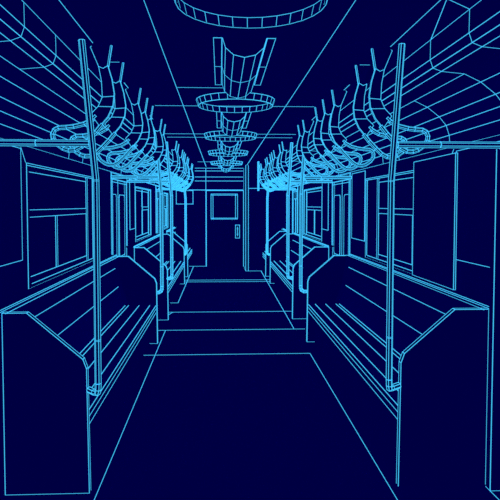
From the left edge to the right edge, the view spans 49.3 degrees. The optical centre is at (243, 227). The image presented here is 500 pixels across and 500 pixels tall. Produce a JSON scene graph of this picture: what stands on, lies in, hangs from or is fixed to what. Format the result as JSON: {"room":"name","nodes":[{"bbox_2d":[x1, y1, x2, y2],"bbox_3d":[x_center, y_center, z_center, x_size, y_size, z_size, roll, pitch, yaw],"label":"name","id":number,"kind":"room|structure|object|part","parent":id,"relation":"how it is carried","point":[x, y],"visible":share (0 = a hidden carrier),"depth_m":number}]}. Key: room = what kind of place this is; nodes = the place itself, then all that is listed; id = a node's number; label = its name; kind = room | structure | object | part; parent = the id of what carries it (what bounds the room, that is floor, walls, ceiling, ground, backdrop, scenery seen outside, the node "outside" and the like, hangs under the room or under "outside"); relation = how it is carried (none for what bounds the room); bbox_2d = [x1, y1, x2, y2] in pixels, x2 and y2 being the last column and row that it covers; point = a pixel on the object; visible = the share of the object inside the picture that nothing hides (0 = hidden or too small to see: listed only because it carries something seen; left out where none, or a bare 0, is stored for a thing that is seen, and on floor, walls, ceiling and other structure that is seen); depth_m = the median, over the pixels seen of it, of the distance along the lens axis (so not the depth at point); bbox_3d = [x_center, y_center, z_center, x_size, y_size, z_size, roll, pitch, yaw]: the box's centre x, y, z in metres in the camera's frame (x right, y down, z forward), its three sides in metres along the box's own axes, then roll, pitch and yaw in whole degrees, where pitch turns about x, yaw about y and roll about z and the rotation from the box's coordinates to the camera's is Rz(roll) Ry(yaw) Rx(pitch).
{"room":"train carriage","nodes":[
{"label":"train carriage","id":0,"kind":"room"},
{"bbox_2d":[0,138,169,300],"bbox_3d":[-1.574,0.277,6.766,0.096,1.876,13.220,0,2,-2],"label":"wall","id":1,"kind":"structure","parent":0,"point":[14,276],"depth_m":4.26},
{"bbox_2d":[0,146,22,266],"bbox_3d":[-1.368,-0.133,3.086,0.011,0.694,0.574,0,2,-2],"label":"board","id":2,"kind":"object","parent":1,"relation":"attached to","point":[11,243],"visible":0.9,"depth_m":3.20},
{"bbox_2d":[0,39,101,395],"bbox_3d":[-1.024,-0.031,2.716,0.621,1.773,0.112,0,2,-2],"label":"pole","id":3,"kind":"object","parent":1,"relation":"attached to","point":[90,142],"visible":1,"depth_m":2.67},
{"bbox_2d":[26,163,92,288],"bbox_3d":[-1.449,-0.047,4.409,0.065,0.819,1.835,0,2,-2],"label":"window","id":4,"kind":"structure","parent":1,"relation":"in","point":[59,202],"depth_m":4.19},
{"bbox_3d":[-1.420,0.330,4.396,0.011,0.011,1.690,0,2,-2],"label":"sill","id":5,"kind":"part","parent":4,"relation":"part of"},
{"bbox_2d":[0,255,118,313],"bbox_3d":[-1.342,0.362,4.315,0.138,0.021,3.120,0,2,-2],"label":"trim","id":6,"kind":"structure","parent":1,"relation":"attached to","point":[10,302],"depth_m":3.59},
{"bbox_2d":[111,172,127,255],"bbox_3d":[-1.549,0.286,6.693,0.068,1.873,0.998,0,2,-2],"label":"door","id":7,"kind":"structure","parent":1,"relation":"in","point":[118,186],"depth_m":6.72},
{"bbox_2d":[129,179,134,229],"bbox_3d":[-1.562,-0.329,7.613,0.013,0.694,0.448,0,2,-2],"label":"board","id":8,"kind":"object","parent":1,"relation":"attached to","point":[131,185],"visible":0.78,"depth_m":7.54},
{"bbox_2d":[125,233,159,247],"bbox_3d":[-1.529,0.178,8.677,0.140,0.025,3.300,0,2,-2],"label":"trim","id":9,"kind":"structure","parent":1,"relation":"attached to","point":[155,235],"depth_m":8.22},
{"bbox_2d":[135,186,150,241],"bbox_3d":[-1.637,-0.234,8.811,0.067,0.821,1.760,0,2,-2],"label":"window","id":10,"kind":"structure","parent":1,"relation":"in","point":[142,195],"depth_m":8.68},
{"bbox_3d":[-1.659,-0.242,8.809,0.007,0.780,1.690,0,2,-2],"label":"pane","id":11,"kind":"part","parent":10,"relation":"part of"},
{"bbox_2d":[156,186,159,232],"bbox_3d":[-1.727,0.111,10.825,0.072,1.877,0.762,0,2,-2],"label":"door","id":12,"kind":"structure","parent":1,"relation":"in","point":[157,187],"depth_m":10.87},
{"bbox_2d":[164,193,167,229],"bbox_3d":[-1.790,-0.385,12.379,0.069,0.824,0.913,0,2,-2],"label":"window","id":13,"kind":"structure","parent":1,"relation":"in","point":[165,194],"depth_m":12.51},
{"bbox_3d":[-1.784,-0.389,12.283,0.033,0.762,0.607,0,2,-2],"label":"sash","id":14,"kind":"part","parent":13,"relation":"part of"},
{"bbox_2d":[169,168,278,265],"bbox_3d":[-0.445,-0.293,13.358,2.920,2.460,0.109,0,2,-2],"label":"wall","id":15,"kind":"structure","parent":0,"point":[205,179],"depth_m":13.28},
{"bbox_2d":[176,190,192,203],"bbox_3d":[-1.440,-0.746,13.231,0.417,0.340,0.054,0,2,-2],"label":"notice board","id":16,"kind":"object","parent":15,"relation":"attached to","point":[189,193],"visible":0.9,"depth_m":13.21},
{"bbox_2d":[206,190,243,265],"bbox_3d":[-0.465,0.011,13.297,0.919,1.857,0.054,0,2,-2],"label":"door","id":17,"kind":"structure","parent":15,"relation":"in","point":[224,208],"depth_m":13.29},
{"bbox_3d":[-0.159,0.086,13.302,0.113,0.332,0.032,0,2,-2],"label":"handle","id":18,"kind":"part","parent":17,"relation":"part of"},
{"bbox_2d":[0,0,499,187],"bbox_3d":[-0.163,-0.949,6.775,2.920,0.595,13.220,0,2,-2],"label":"ceiling","id":19,"kind":"structure","parent":0,"point":[451,81],"depth_m":3.14},
{"bbox_2d":[50,45,114,152],"bbox_3d":[-0.915,-0.730,3.083,0.364,0.605,0.023,0,2,-2],"label":"strap","id":20,"kind":"object","parent":19,"relation":"attached to","point":[103,110],"visible":0.88,"depth_m":3.08},
{"bbox_3d":[-0.801,-0.746,3.088,0.135,0.343,0.020,0,2,-2],"label":"bracket plate","id":21,"kind":"part","parent":20,"relation":"part of"},
{"bbox_3d":[-0.759,-0.971,3.080,0.030,0.124,0.011,0,2,-2],"label":"rod","id":22,"kind":"part","parent":20,"relation":"part of"},
{"bbox_2d":[69,63,125,157],"bbox_3d":[-0.931,-0.746,3.458,0.364,0.605,0.023,0,2,-2],"label":"strap","id":23,"kind":"object","parent":19,"relation":"attached to","point":[115,121],"visible":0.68,"depth_m":3.46},
{"bbox_3d":[-0.817,-0.762,3.462,0.136,0.343,0.020,0,2,-2],"label":"bracket plate","id":24,"kind":"part","parent":23,"relation":"part of"},
{"bbox_3d":[-0.775,-0.987,3.454,0.031,0.124,0.011,0,2,-2],"label":"rod","id":25,"kind":"part","parent":23,"relation":"part of"},
{"bbox_2d":[97,88,142,166],"bbox_3d":[-0.963,-0.778,4.211,0.365,0.606,0.024,0,2,-2],"label":"strap","id":26,"kind":"object","parent":19,"relation":"attached to","point":[134,136],"visible":0.87,"depth_m":4.21},
{"bbox_3d":[-0.849,-0.794,4.216,0.136,0.344,0.021,0,2,-2],"label":"bracket plate","id":27,"kind":"part","parent":26,"relation":"part of"},
{"bbox_2d":[106,98,149,169],"bbox_3d":[-0.980,-0.794,4.601,0.365,0.606,0.024,0,2,-2],"label":"strap","id":28,"kind":"object","parent":19,"relation":"attached to","point":[144,138],"visible":0.83,"depth_m":4.60},
{"bbox_3d":[-0.866,-0.810,4.605,0.137,0.344,0.021,0,2,-2],"label":"bracket plate","id":29,"kind":"part","parent":28,"relation":"part of"},
{"bbox_2d":[115,106,154,172],"bbox_3d":[-0.996,-0.810,4.970,0.365,0.606,0.024,0,2,-2],"label":"strap","id":30,"kind":"object","parent":19,"relation":"attached to","point":[150,143],"visible":0.73,"depth_m":4.97},
{"bbox_3d":[-0.882,-0.826,4.974,0.137,0.344,0.021,0,2,-2],"label":"bracket plate","id":31,"kind":"part","parent":30,"relation":"part of"},
{"bbox_2d":[129,119,163,176],"bbox_3d":[-1.029,-0.842,5.724,0.366,0.607,0.025,0,2,-2],"label":"strap","id":32,"kind":"object","parent":19,"relation":"attached to","point":[156,155],"visible":0.84,"depth_m":5.72},
{"bbox_3d":[-0.914,-0.858,5.728,0.138,0.345,0.022,0,2,-2],"label":"bracket plate","id":33,"kind":"part","parent":32,"relation":"part of"},
{"bbox_2d":[134,124,166,174],"bbox_3d":[-1.044,-0.857,6.088,0.366,0.608,0.026,0,2,-2],"label":"strap","id":34,"kind":"object","parent":19,"relation":"attached to","point":[164,153],"visible":0.58,"depth_m":6.08},
{"bbox_3d":[-0.930,-0.873,6.092,0.138,0.345,0.023,0,2,-2],"label":"bracket plate","id":35,"kind":"part","parent":34,"relation":"part of"},
{"bbox_2d":[153,141,177,183],"bbox_3d":[-1.113,-0.924,7.685,0.368,0.609,0.027,0,2,-2],"label":"strap","id":36,"kind":"object","parent":19,"relation":"attached to","point":[174,165],"visible":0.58,"depth_m":7.68},
{"bbox_3d":[-0.999,-0.941,7.689,0.140,0.346,0.024,0,2,-2],"label":"bracket plate","id":37,"kind":"part","parent":36,"relation":"part of"},
{"bbox_2d":[155,144,179,184],"bbox_3d":[-1.129,-0.940,8.064,0.368,0.609,0.027,0,2,-2],"label":"bracket","id":38,"kind":"object","parent":19,"relation":"attached to","point":[178,166],"visible":0.45,"depth_m":8.06},
{"bbox_3d":[-1.015,-0.957,8.069,0.140,0.347,0.025,0,2,-2],"label":"bracket plate","id":39,"kind":"part","parent":38,"relation":"part of"},
{"bbox_2d":[162,150,183,186],"bbox_3d":[-1.166,-0.976,8.913,0.369,0.610,0.028,0,2,-2],"label":"bracket","id":40,"kind":"object","parent":19,"relation":"attached to","point":[181,169],"visible":0.64,"depth_m":8.91},
{"bbox_3d":[-1.052,-0.992,8.917,0.141,0.347,0.026,0,2,-2],"label":"bracket plate","id":41,"kind":"part","parent":40,"relation":"part of"},
{"bbox_2d":[166,152,184,186],"bbox_3d":[-1.182,-0.992,9.282,0.370,0.610,0.028,0,2,-2],"label":"bracket","id":42,"kind":"object","parent":19,"relation":"attached to","point":[182,175],"visible":0.41,"depth_m":9.28},
{"bbox_2d":[167,154,186,187],"bbox_3d":[-1.196,-1.006,9.612,0.370,0.611,0.029,0,2,-2],"label":"bracket","id":43,"kind":"object","parent":19,"relation":"attached to","point":[180,154],"visible":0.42,"depth_m":9.61},
{"bbox_2d":[172,157,188,188],"bbox_3d":[-1.223,-1.032,10.230,0.370,0.611,0.029,0,2,-2],"label":"bracket","id":44,"kind":"object","parent":19,"relation":"attached to","point":[187,172],"visible":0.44,"depth_m":10.23},
{"bbox_3d":[-1.109,-1.048,10.235,0.142,0.348,0.027,0,2,-2],"label":"bracket plate","id":45,"kind":"part","parent":44,"relation":"part of"},
{"bbox_2d":[180,159,189,187],"bbox_3d":[-1.238,-1.047,10.590,0.371,0.611,0.030,0,2,-2],"label":"bracket","id":46,"kind":"object","parent":19,"relation":"attached to","point":[188,159],"visible":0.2,"depth_m":10.59},
{"bbox_2d":[178,163,192,190],"bbox_3d":[-1.289,-1.097,11.778,0.372,0.612,0.031,0,2,-2],"label":"bracket","id":47,"kind":"object","parent":19,"relation":"attached to","point":[190,178],"visible":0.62,"depth_m":11.77},
{"bbox_3d":[-1.175,-1.113,11.782,0.143,0.350,0.029,0,2,-2],"label":"bracket plate","id":48,"kind":"part","parent":47,"relation":"part of"},
{"bbox_2d":[177,165,193,191],"bbox_3d":[-1.305,-1.113,12.147,0.372,0.613,0.031,0,2,-2],"label":"bracket","id":49,"kind":"object","parent":19,"relation":"attached to","point":[192,165],"visible":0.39,"depth_m":12.14},
{"bbox_2d":[210,161,242,165],"bbox_3d":[-0.363,-1.355,11.398,0.682,0.062,0.682,0,2,-2],"label":"ring","id":50,"kind":"object","parent":19,"relation":"attached to","point":[217,163],"visible":0.84,"depth_m":11.25},
{"bbox_2d":[219,166,233,171],"bbox_3d":[-0.411,-1.368,12.513,0.346,0.119,1.143,0,2,-2],"label":"duct","id":51,"kind":"object","parent":19,"relation":"attached to","point":[223,168],"visible":0.82,"depth_m":12.22},
{"bbox_2d":[218,156,236,164],"bbox_3d":[-0.313,-1.273,10.247,0.344,0.118,1.141,0,2,-2],"label":"duct","id":52,"kind":"object","parent":19,"relation":"attached to","point":[225,160],"visible":0.81,"depth_m":9.98},
{"bbox_2d":[208,150,247,156],"bbox_3d":[-0.267,-1.261,9.172,0.680,0.060,0.680,0,2,-2],"label":"ring","id":53,"kind":"object","parent":19,"relation":"attached to","point":[211,152],"visible":0.77,"depth_m":9.17},
{"bbox_2d":[218,141,241,154],"bbox_3d":[-0.216,-1.179,8.001,0.341,0.117,1.139,0,2,-2],"label":"duct","id":54,"kind":"object","parent":19,"relation":"attached to","point":[227,147],"visible":0.86,"depth_m":7.75},
{"bbox_2d":[204,131,256,140],"bbox_3d":[-0.170,-1.166,6.926,0.677,0.058,0.677,0,2,-2],"label":"ring","id":55,"kind":"object","parent":19,"relation":"attached to","point":[211,135],"visible":0.95,"depth_m":6.93},
{"bbox_2d":[216,112,251,136],"bbox_3d":[-0.118,-1.084,5.725,0.339,0.116,1.136,0,2,-2],"label":"duct","id":56,"kind":"object","parent":19,"relation":"attached to","point":[231,124],"visible":0.89,"depth_m":5.47},
{"bbox_2d":[196,92,274,112],"bbox_3d":[-0.073,-1.071,4.680,0.675,0.055,0.675,0,2,-2],"label":"ring","id":57,"kind":"object","parent":19,"relation":"attached to","point":[269,100],"visible":0.94,"depth_m":4.61},
{"bbox_2d":[213,36,275,97],"bbox_3d":[-0.021,-0.989,3.469,0.336,0.114,1.134,0,2,-2],"label":"duct","id":58,"kind":"object","parent":19,"relation":"attached to","point":[239,63],"visible":1,"depth_m":3.18},
{"bbox_2d":[174,0,327,27],"bbox_3d":[0.030,-0.971,2.295,0.673,0.053,0.673,0,2,-2],"label":"ring","id":59,"kind":"object","parent":19,"relation":"attached to","point":[297,16],"visible":1,"depth_m":2.56},
{"bbox_2d":[257,161,258,190],"bbox_3d":[0.298,-1.077,11.288,0.040,0.612,0.036,0,2,-2],"label":"hanging rod","id":60,"kind":"object","parent":19,"relation":"hanging from","point":[257,161],"visible":1,"depth_m":11.28},
{"bbox_2d":[259,165,270,191],"bbox_3d":[0.512,-1.116,12.225,0.372,0.613,0.031,0,2,-2],"label":"bracket","id":61,"kind":"object","parent":19,"relation":"attached to","point":[259,165],"visible":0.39,"depth_m":12.21},
{"bbox_2d":[260,164,276,191],"bbox_3d":[0.528,-1.100,11.856,0.372,0.612,0.031,0,2,-2],"label":"bracket","id":62,"kind":"object","parent":19,"relation":"attached to","point":[262,179],"visible":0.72,"depth_m":11.84},
{"bbox_3d":[0.414,-1.116,11.850,0.143,0.350,0.029,0,2,-2],"label":"bracket plate","id":63,"kind":"part","parent":62,"relation":"part of"},
{"bbox_2d":[264,159,279,187],"bbox_3d":[0.580,-1.050,10.668,0.371,0.611,0.030,0,2,-2],"label":"bracket","id":64,"kind":"object","parent":19,"relation":"attached to","point":[270,184],"visible":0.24,"depth_m":10.65},
{"bbox_2d":[266,157,284,188],"bbox_3d":[0.595,-1.035,10.309,0.370,0.611,0.029,0,2,-2],"label":"bracket","id":65,"kind":"object","parent":19,"relation":"attached to","point":[269,178],"visible":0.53,"depth_m":10.29},
{"bbox_3d":[0.481,-1.051,10.303,0.142,0.348,0.027,0,2,-2],"label":"bracket plate","id":66,"kind":"part","parent":65,"relation":"part of"},
{"bbox_2d":[270,152,286,187],"bbox_3d":[0.636,-0.995,9.361,0.370,0.610,0.028,0,2,-2],"label":"bracket","id":67,"kind":"object","parent":19,"relation":"attached to","point":[271,169],"visible":0.54,"depth_m":9.35},
{"bbox_3d":[0.522,-1.011,9.355,0.141,0.348,0.026,0,2,-2],"label":"bracket plate","id":68,"kind":"part","parent":67,"relation":"part of"},
{"bbox_2d":[269,154,287,187],"bbox_3d":[0.622,-1.009,9.690,0.370,0.611,0.029,0,2,-2],"label":"bracket","id":69,"kind":"object","parent":19,"relation":"attached to","point":[270,174],"visible":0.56,"depth_m":9.68},
{"bbox_3d":[0.508,-1.025,9.684,0.141,0.348,0.026,0,2,-2],"label":"bracket plate","id":70,"kind":"part","parent":69,"relation":"part of"},
{"bbox_2d":[272,150,293,186],"bbox_3d":[0.652,-0.980,8.991,0.369,0.610,0.028,0,2,-2],"label":"bracket","id":71,"kind":"object","parent":19,"relation":"attached to","point":[276,172],"visible":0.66,"depth_m":8.98},
{"bbox_3d":[0.538,-0.995,8.986,0.141,0.347,0.026,0,2,-2],"label":"bracket plate","id":72,"kind":"part","parent":71,"relation":"part of"},
{"bbox_2d":[278,145,300,184],"bbox_3d":[0.689,-0.944,8.143,0.368,0.609,0.027,0,2,-2],"label":"bracket","id":73,"kind":"object","parent":19,"relation":"attached to","point":[280,154],"visible":0.51,"depth_m":8.13},
{"bbox_3d":[0.575,-0.959,8.137,0.140,0.347,0.025,0,2,-2],"label":"bracket plate","id":74,"kind":"part","parent":73,"relation":"part of"},
{"bbox_2d":[281,142,305,183],"bbox_3d":[0.705,-0.928,7.763,0.368,0.609,0.027,0,2,-2],"label":"bracket","id":75,"kind":"object","parent":19,"relation":"attached to","point":[284,166],"visible":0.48,"depth_m":7.75},
{"bbox_3d":[0.591,-0.943,7.758,0.140,0.346,0.024,0,2,-2],"label":"bracket plate","id":76,"kind":"part","parent":75,"relation":"part of"},
{"bbox_2d":[296,125,327,175],"bbox_3d":[0.774,-0.860,6.166,0.366,0.608,0.026,0,2,-2],"label":"bracket","id":77,"kind":"object","parent":19,"relation":"attached to","point":[298,148],"visible":0.69,"depth_m":6.15},
{"bbox_3d":[0.660,-0.876,6.161,0.138,0.345,0.023,0,2,-2],"label":"bracket plate","id":78,"kind":"part","parent":77,"relation":"part of"},
{"bbox_2d":[301,120,334,176],"bbox_3d":[0.790,-0.845,5.802,0.366,0.607,0.025,0,2,-2],"label":"bracket","id":79,"kind":"object","parent":19,"relation":"attached to","point":[308,156],"visible":0.91,"depth_m":5.79},
{"bbox_3d":[0.675,-0.861,5.796,0.138,0.345,0.022,0,2,-2],"label":"bracket plate","id":80,"kind":"part","parent":79,"relation":"part of"},
{"bbox_2d":[313,107,351,172],"bbox_3d":[0.822,-0.813,5.048,0.365,0.607,0.025,0,2,-2],"label":"bracket","id":81,"kind":"object","parent":19,"relation":"attached to","point":[318,144],"visible":0.81,"depth_m":5.04},
{"bbox_3d":[0.708,-0.829,5.043,0.137,0.344,0.022,0,2,-2],"label":"bracket plate","id":82,"kind":"part","parent":81,"relation":"part of"},
{"bbox_2d":[320,99,362,170],"bbox_3d":[0.838,-0.798,4.679,0.365,0.606,0.024,0,2,-2],"label":"handle","id":83,"kind":"object","parent":19,"relation":"attached to","point":[326,139],"visible":0.91,"depth_m":4.67},
{"bbox_3d":[0.724,-0.813,4.673,0.137,0.344,0.021,0,2,-2],"label":"bracket plate","id":84,"kind":"part","parent":83,"relation":"part of"},
{"bbox_2d":[329,90,374,166],"bbox_3d":[0.855,-0.781,4.290,0.365,0.606,0.024,0,2,-2],"label":"handle","id":85,"kind":"object","parent":19,"relation":"attached to","point":[338,138],"visible":1,"depth_m":4.28},
{"bbox_3d":[0.741,-0.797,4.284,0.136,0.344,0.021,0,2,-2],"label":"bracket plate","id":86,"kind":"part","parent":85,"relation":"part of"},
{"bbox_2d":[353,65,406,158],"bbox_3d":[0.887,-0.749,3.536,0.364,0.605,0.023,0,2,-2],"label":"handle","id":87,"kind":"object","parent":19,"relation":"attached to","point":[364,125],"visible":0.77,"depth_m":3.52},
{"bbox_3d":[0.732,-0.989,3.519,0.031,0.124,0.011,0,2,-2],"label":"rod","id":88,"kind":"part","parent":87,"relation":"part of"},
{"bbox_3d":[0.773,-0.765,3.530,0.136,0.343,0.020,0,2,-2],"label":"bracket plate","id":89,"kind":"part","parent":87,"relation":"part of"},
{"bbox_2d":[368,48,429,153],"bbox_3d":[0.904,-0.734,3.162,0.364,0.605,0.023,0,2,-2],"label":"handle","id":90,"kind":"object","parent":19,"relation":"attached to","point":[380,114],"visible":0.81,"depth_m":3.15},
{"bbox_3d":[0.748,-0.974,3.145,0.030,0.124,0.011,0,2,-2],"label":"rod","id":91,"kind":"part","parent":90,"relation":"part of"},
{"bbox_3d":[0.789,-0.749,3.156,0.135,0.343,0.020,0,2,-2],"label":"bracket plate","id":92,"kind":"part","parent":90,"relation":"part of"},
{"bbox_2d":[0,266,499,499],"bbox_3d":[-0.163,1.238,6.868,3.200,0.067,13.220,0,2,-2],"label":"floor","id":93,"kind":"structure","parent":0,"point":[232,400],"depth_m":3.76},
{"bbox_2d":[0,256,157,494],"bbox_3d":[-1.135,0.843,4.355,0.533,0.954,3.105,0,2,-2],"label":"seat","id":94,"kind":"object","parent":93,"relation":"on","point":[51,428],"visible":0.98,"depth_m":2.83},
{"bbox_3d":[-1.021,0.908,2.824,0.434,0.951,0.034,0,2,-2],"label":"panel","id":95,"kind":"part","parent":94,"relation":"part of"},
{"bbox_3d":[-1.294,0.617,4.338,0.215,0.496,3.040,0,2,-2],"label":"backrest","id":96,"kind":"part","parent":94,"relation":"part of"},
{"bbox_3d":[-1.143,0.923,4.358,0.518,0.122,3.040,0,2,-2],"label":"seat","id":97,"kind":"part","parent":94,"relation":"part of"},
{"bbox_2d":[111,130,163,293],"bbox_3d":[-1.159,-0.166,5.904,0.559,1.775,0.074,0,2,-2],"label":"pole","id":98,"kind":"object","parent":94,"relation":"attached to","point":[158,176],"visible":0.88,"depth_m":5.92},
{"bbox_3d":[-1.153,0.778,5.889,0.436,0.954,0.037,0,2,-2],"label":"panel","id":99,"kind":"part","parent":94,"relation":"part of"},
{"bbox_2d":[127,234,184,319],"bbox_3d":[-1.322,0.659,8.717,0.536,0.959,3.290,0,2,-2],"label":"seat","id":100,"kind":"object","parent":93,"relation":"on","point":[147,255],"visible":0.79,"depth_m":7.81},
{"bbox_3d":[-1.482,0.432,8.700,0.215,0.496,3.220,0,2,-2],"label":"backrest","id":101,"kind":"part","parent":100,"relation":"part of"},
{"bbox_2d":[127,142,172,279],"bbox_3d":[-1.198,-0.212,6.997,0.575,1.776,0.085,0,2,-2],"label":"pole","id":102,"kind":"object","parent":100,"relation":"attached to","point":[169,181],"visible":0.97,"depth_m":6.96},
{"bbox_3d":[-1.205,0.728,7.097,0.438,0.956,0.038,0,2,-2],"label":"panel","id":103,"kind":"part","parent":100,"relation":"part of"},
{"bbox_2d":[158,182,186,254],"bbox_3d":[-1.364,-0.355,10.380,0.540,1.780,0.090,0,2,-2],"label":"pole","id":104,"kind":"object","parent":100,"relation":"attached to","point":[184,187],"visible":0.82,"depth_m":10.41},
{"bbox_3d":[-1.330,0.739,8.720,0.520,0.127,3.220,0,2,-2],"label":"seat","id":105,"kind":"part","parent":100,"relation":"part of"},
{"bbox_3d":[-1.345,0.591,10.341,0.441,0.959,0.041,0,2,-2],"label":"panel","id":106,"kind":"part","parent":100,"relation":"part of"},
{"bbox_2d":[163,229,191,276],"bbox_3d":[-1.477,0.507,12.317,0.536,0.960,1.946,0,2,-2],"label":"seat","id":107,"kind":"object","parent":93,"relation":"on","point":[176,237],"visible":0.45,"depth_m":11.36},
{"bbox_3d":[-1.389,0.547,11.369,0.442,0.960,0.042,0,2,-2],"label":"panel","id":108,"kind":"part","parent":107,"relation":"part of"},
{"bbox_3d":[-1.485,0.586,12.338,0.522,0.130,1.910,0,2,-2],"label":"seat","id":109,"kind":"part","parent":107,"relation":"part of"},
{"bbox_2d":[244,165,286,270],"bbox_3d":[0.482,-0.242,12.856,0.943,2.400,0.997,0,2,-2],"label":"wall","id":110,"kind":"structure","parent":93,"relation":"on","point":[254,200],"depth_m":12.37},
{"bbox_2d":[263,229,290,275],"bbox_3d":[0.696,0.524,11.916,0.536,0.960,0.956,0,2,-2],"label":"seat","id":111,"kind":"object","parent":93,"relation":"on","point":[281,233],"visible":0.36,"depth_m":11.44},
{"bbox_2d":[270,234,331,318],"bbox_3d":[0.830,0.655,8.810,0.536,0.959,3.290,0,2,-2],"label":"seat","id":112,"kind":"object","parent":93,"relation":"on","point":[315,255],"visible":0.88,"depth_m":7.94},
{"bbox_2d":[266,163,295,255],"bbox_3d":[0.712,-0.359,10.470,0.567,1.779,0.090,0,2,-2],"label":"pole","id":113,"kind":"object","parent":112,"relation":"attached to","point":[268,182],"visible":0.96,"depth_m":10.47},
{"bbox_3d":[0.736,0.587,10.430,0.486,0.959,0.041,0,2,-2],"label":"panel","id":114,"kind":"part","parent":112,"relation":"part of"},
{"bbox_3d":[0.838,0.735,8.813,0.520,0.127,3.220,0,2,-2],"label":"seat","id":115,"kind":"part","parent":112,"relation":"part of"},
{"bbox_2d":[286,142,331,278],"bbox_3d":[0.844,-0.216,7.085,0.590,1.776,0.086,0,2,-2],"label":"pole","id":116,"kind":"object","parent":112,"relation":"attached to","point":[291,143],"visible":1,"depth_m":7.04},
{"bbox_3d":[0.876,0.724,7.186,0.483,0.956,0.038,0,2,-2],"label":"panel","id":117,"kind":"part","parent":112,"relation":"part of"},
{"bbox_3d":[0.991,0.428,8.807,0.215,0.496,3.220,0,2,-2],"label":"backrest","id":118,"kind":"part","parent":112,"relation":"part of"},
{"bbox_2d":[306,255,488,485],"bbox_3d":[1.020,0.839,4.448,0.533,0.955,3.105,0,2,-2],"label":"seat","id":119,"kind":"object","parent":93,"relation":"on","point":[434,426],"visible":0.98,"depth_m":2.92},
{"bbox_2d":[299,131,351,292],"bbox_3d":[0.898,-0.170,5.992,0.575,1.775,0.074,0,2,-2],"label":"pole","id":120,"kind":"object","parent":119,"relation":"attached to","point":[303,177],"visible":0.94,"depth_m":5.99},
{"bbox_3d":[0.928,0.775,5.978,0.482,0.955,0.037,0,2,-2],"label":"panel","id":121,"kind":"part","parent":119,"relation":"part of"},
{"bbox_3d":[1.027,0.919,4.451,0.518,0.122,3.040,0,2,-2],"label":"seat","id":122,"kind":"part","parent":119,"relation":"part of"},
{"bbox_3d":[1.179,0.612,4.445,0.215,0.496,3.040,0,2,-2],"label":"backrest","id":123,"kind":"part","parent":119,"relation":"part of"},
{"bbox_3d":[1.060,0.903,2.914,0.479,0.950,0.034,0,2,-2],"label":"panel","id":124,"kind":"part","parent":119,"relation":"part of"},
{"bbox_2d":[289,135,499,301],"bbox_3d":[1.247,0.272,6.888,0.096,1.876,13.220,0,2,-2],"label":"wall","id":125,"kind":"structure","parent":0,"point":[471,279],"depth_m":4.17},
{"bbox_2d":[286,193,286,222],"bbox_3d":[0.991,-0.378,12.199,0.068,0.823,0.313,0,2,-2],"label":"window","id":126,"kind":"structure","parent":125,"relation":"in","point":[286,193],"depth_m":12.34},
{"bbox_2d":[292,186,297,233],"bbox_3d":[1.050,0.106,10.945,0.072,1.877,0.762,0,2,-2],"label":"door","id":127,"kind":"structure","parent":125,"relation":"in","point":[294,192],"depth_m":11.02},
{"bbox_2d":[303,187,321,240],"bbox_3d":[1.133,-0.239,8.930,0.067,0.821,1.760,0,2,-2],"label":"window","id":128,"kind":"structure","parent":125,"relation":"in","point":[312,212],"depth_m":9.00},
{"bbox_3d":[1.155,-0.247,8.931,0.007,0.780,1.690,0,2,-2],"label":"pane","id":129,"kind":"part","parent":128,"relation":"part of"},
{"bbox_2d":[294,233,333,246],"bbox_3d":[1.056,0.173,8.789,0.105,0.025,3.300,0,2,-2],"label":"trim","id":130,"kind":"structure","parent":125,"relation":"attached to","point":[297,234],"depth_m":8.20},
{"bbox_2d":[322,179,328,229],"bbox_3d":[1.159,-0.328,7.765,0.013,0.709,0.458,0,2,-2],"label":"board","id":131,"kind":"object","parent":125,"relation":"attached to","point":[325,186],"visible":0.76,"depth_m":7.74},
{"bbox_2d":[332,173,350,255],"bbox_3d":[1.229,0.281,6.812,0.068,1.873,0.998,0,2,-2],"label":"door","id":132,"kind":"structure","parent":125,"relation":"in","point":[340,187],"depth_m":6.83},
{"bbox_2d":[351,171,365,240],"bbox_3d":[1.240,-0.238,5.907,0.012,0.733,0.561,0,2,-2],"label":"board","id":133,"kind":"object","parent":125,"relation":"attached to","point":[358,178],"visible":1,"depth_m":5.89},
{"bbox_2d":[365,153,457,289],"bbox_3d":[1.315,-0.080,4.522,0.084,0.875,2.205,0,2,-2],"label":"window","id":134,"kind":"structure","parent":125,"relation":"in","point":[425,196],"depth_m":3.99},
{"bbox_3d":[1.294,0.321,4.603,0.011,0.011,1.870,0,2,-2],"label":"sill","id":135,"kind":"part","parent":134,"relation":"part of"},
{"bbox_3d":[1.341,-0.065,4.618,0.007,0.780,1.950,0,2,-2],"label":"pane","id":136,"kind":"part","parent":134,"relation":"part of"},
{"bbox_3d":[1.325,-0.059,4.454,0.029,0.762,1.583,0,2,-2],"label":"sash","id":137,"kind":"part","parent":134,"relation":"part of"},
{"bbox_2d":[412,153,457,289],"bbox_3d":[1.319,-0.055,3.789,0.030,0.865,0.739,0,2,-2],"label":"shutter","id":138,"kind":"object","parent":134,"relation":"attached to","point":[435,179],"depth_m":3.72},
{"bbox_2d":[347,254,488,309],"bbox_3d":[1.245,0.357,4.427,0.103,0.021,3.120,0,2,-2],"label":"trim","id":139,"kind":"structure","parent":125,"relation":"attached to","point":[467,297],"depth_m":3.63},
{"bbox_2d":[386,43,499,390],"bbox_3d":[1.040,-0.035,2.806,0.634,1.772,0.113,0,2,-2],"label":"pole","id":140,"kind":"object","parent":125,"relation":"attached to","point":[395,143],"visible":1,"depth_m":2.74},
{"bbox_2d":[456,141,499,267],"bbox_3d":[1.357,-0.132,3.189,0.011,0.689,0.544,0,2,-2],"label":"board","id":141,"kind":"object","parent":125,"relation":"attached to","point":[474,164],"visible":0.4,"depth_m":3.20},
{"bbox_2d":[485,149,499,499],"bbox_3d":[1.346,0.500,2.579,0.091,1.787,0.590,0,2,-2],"label":"trim","id":142,"kind":"structure","parent":125,"relation":"attached to","point":[493,390],"depth_m":2.84}
]}

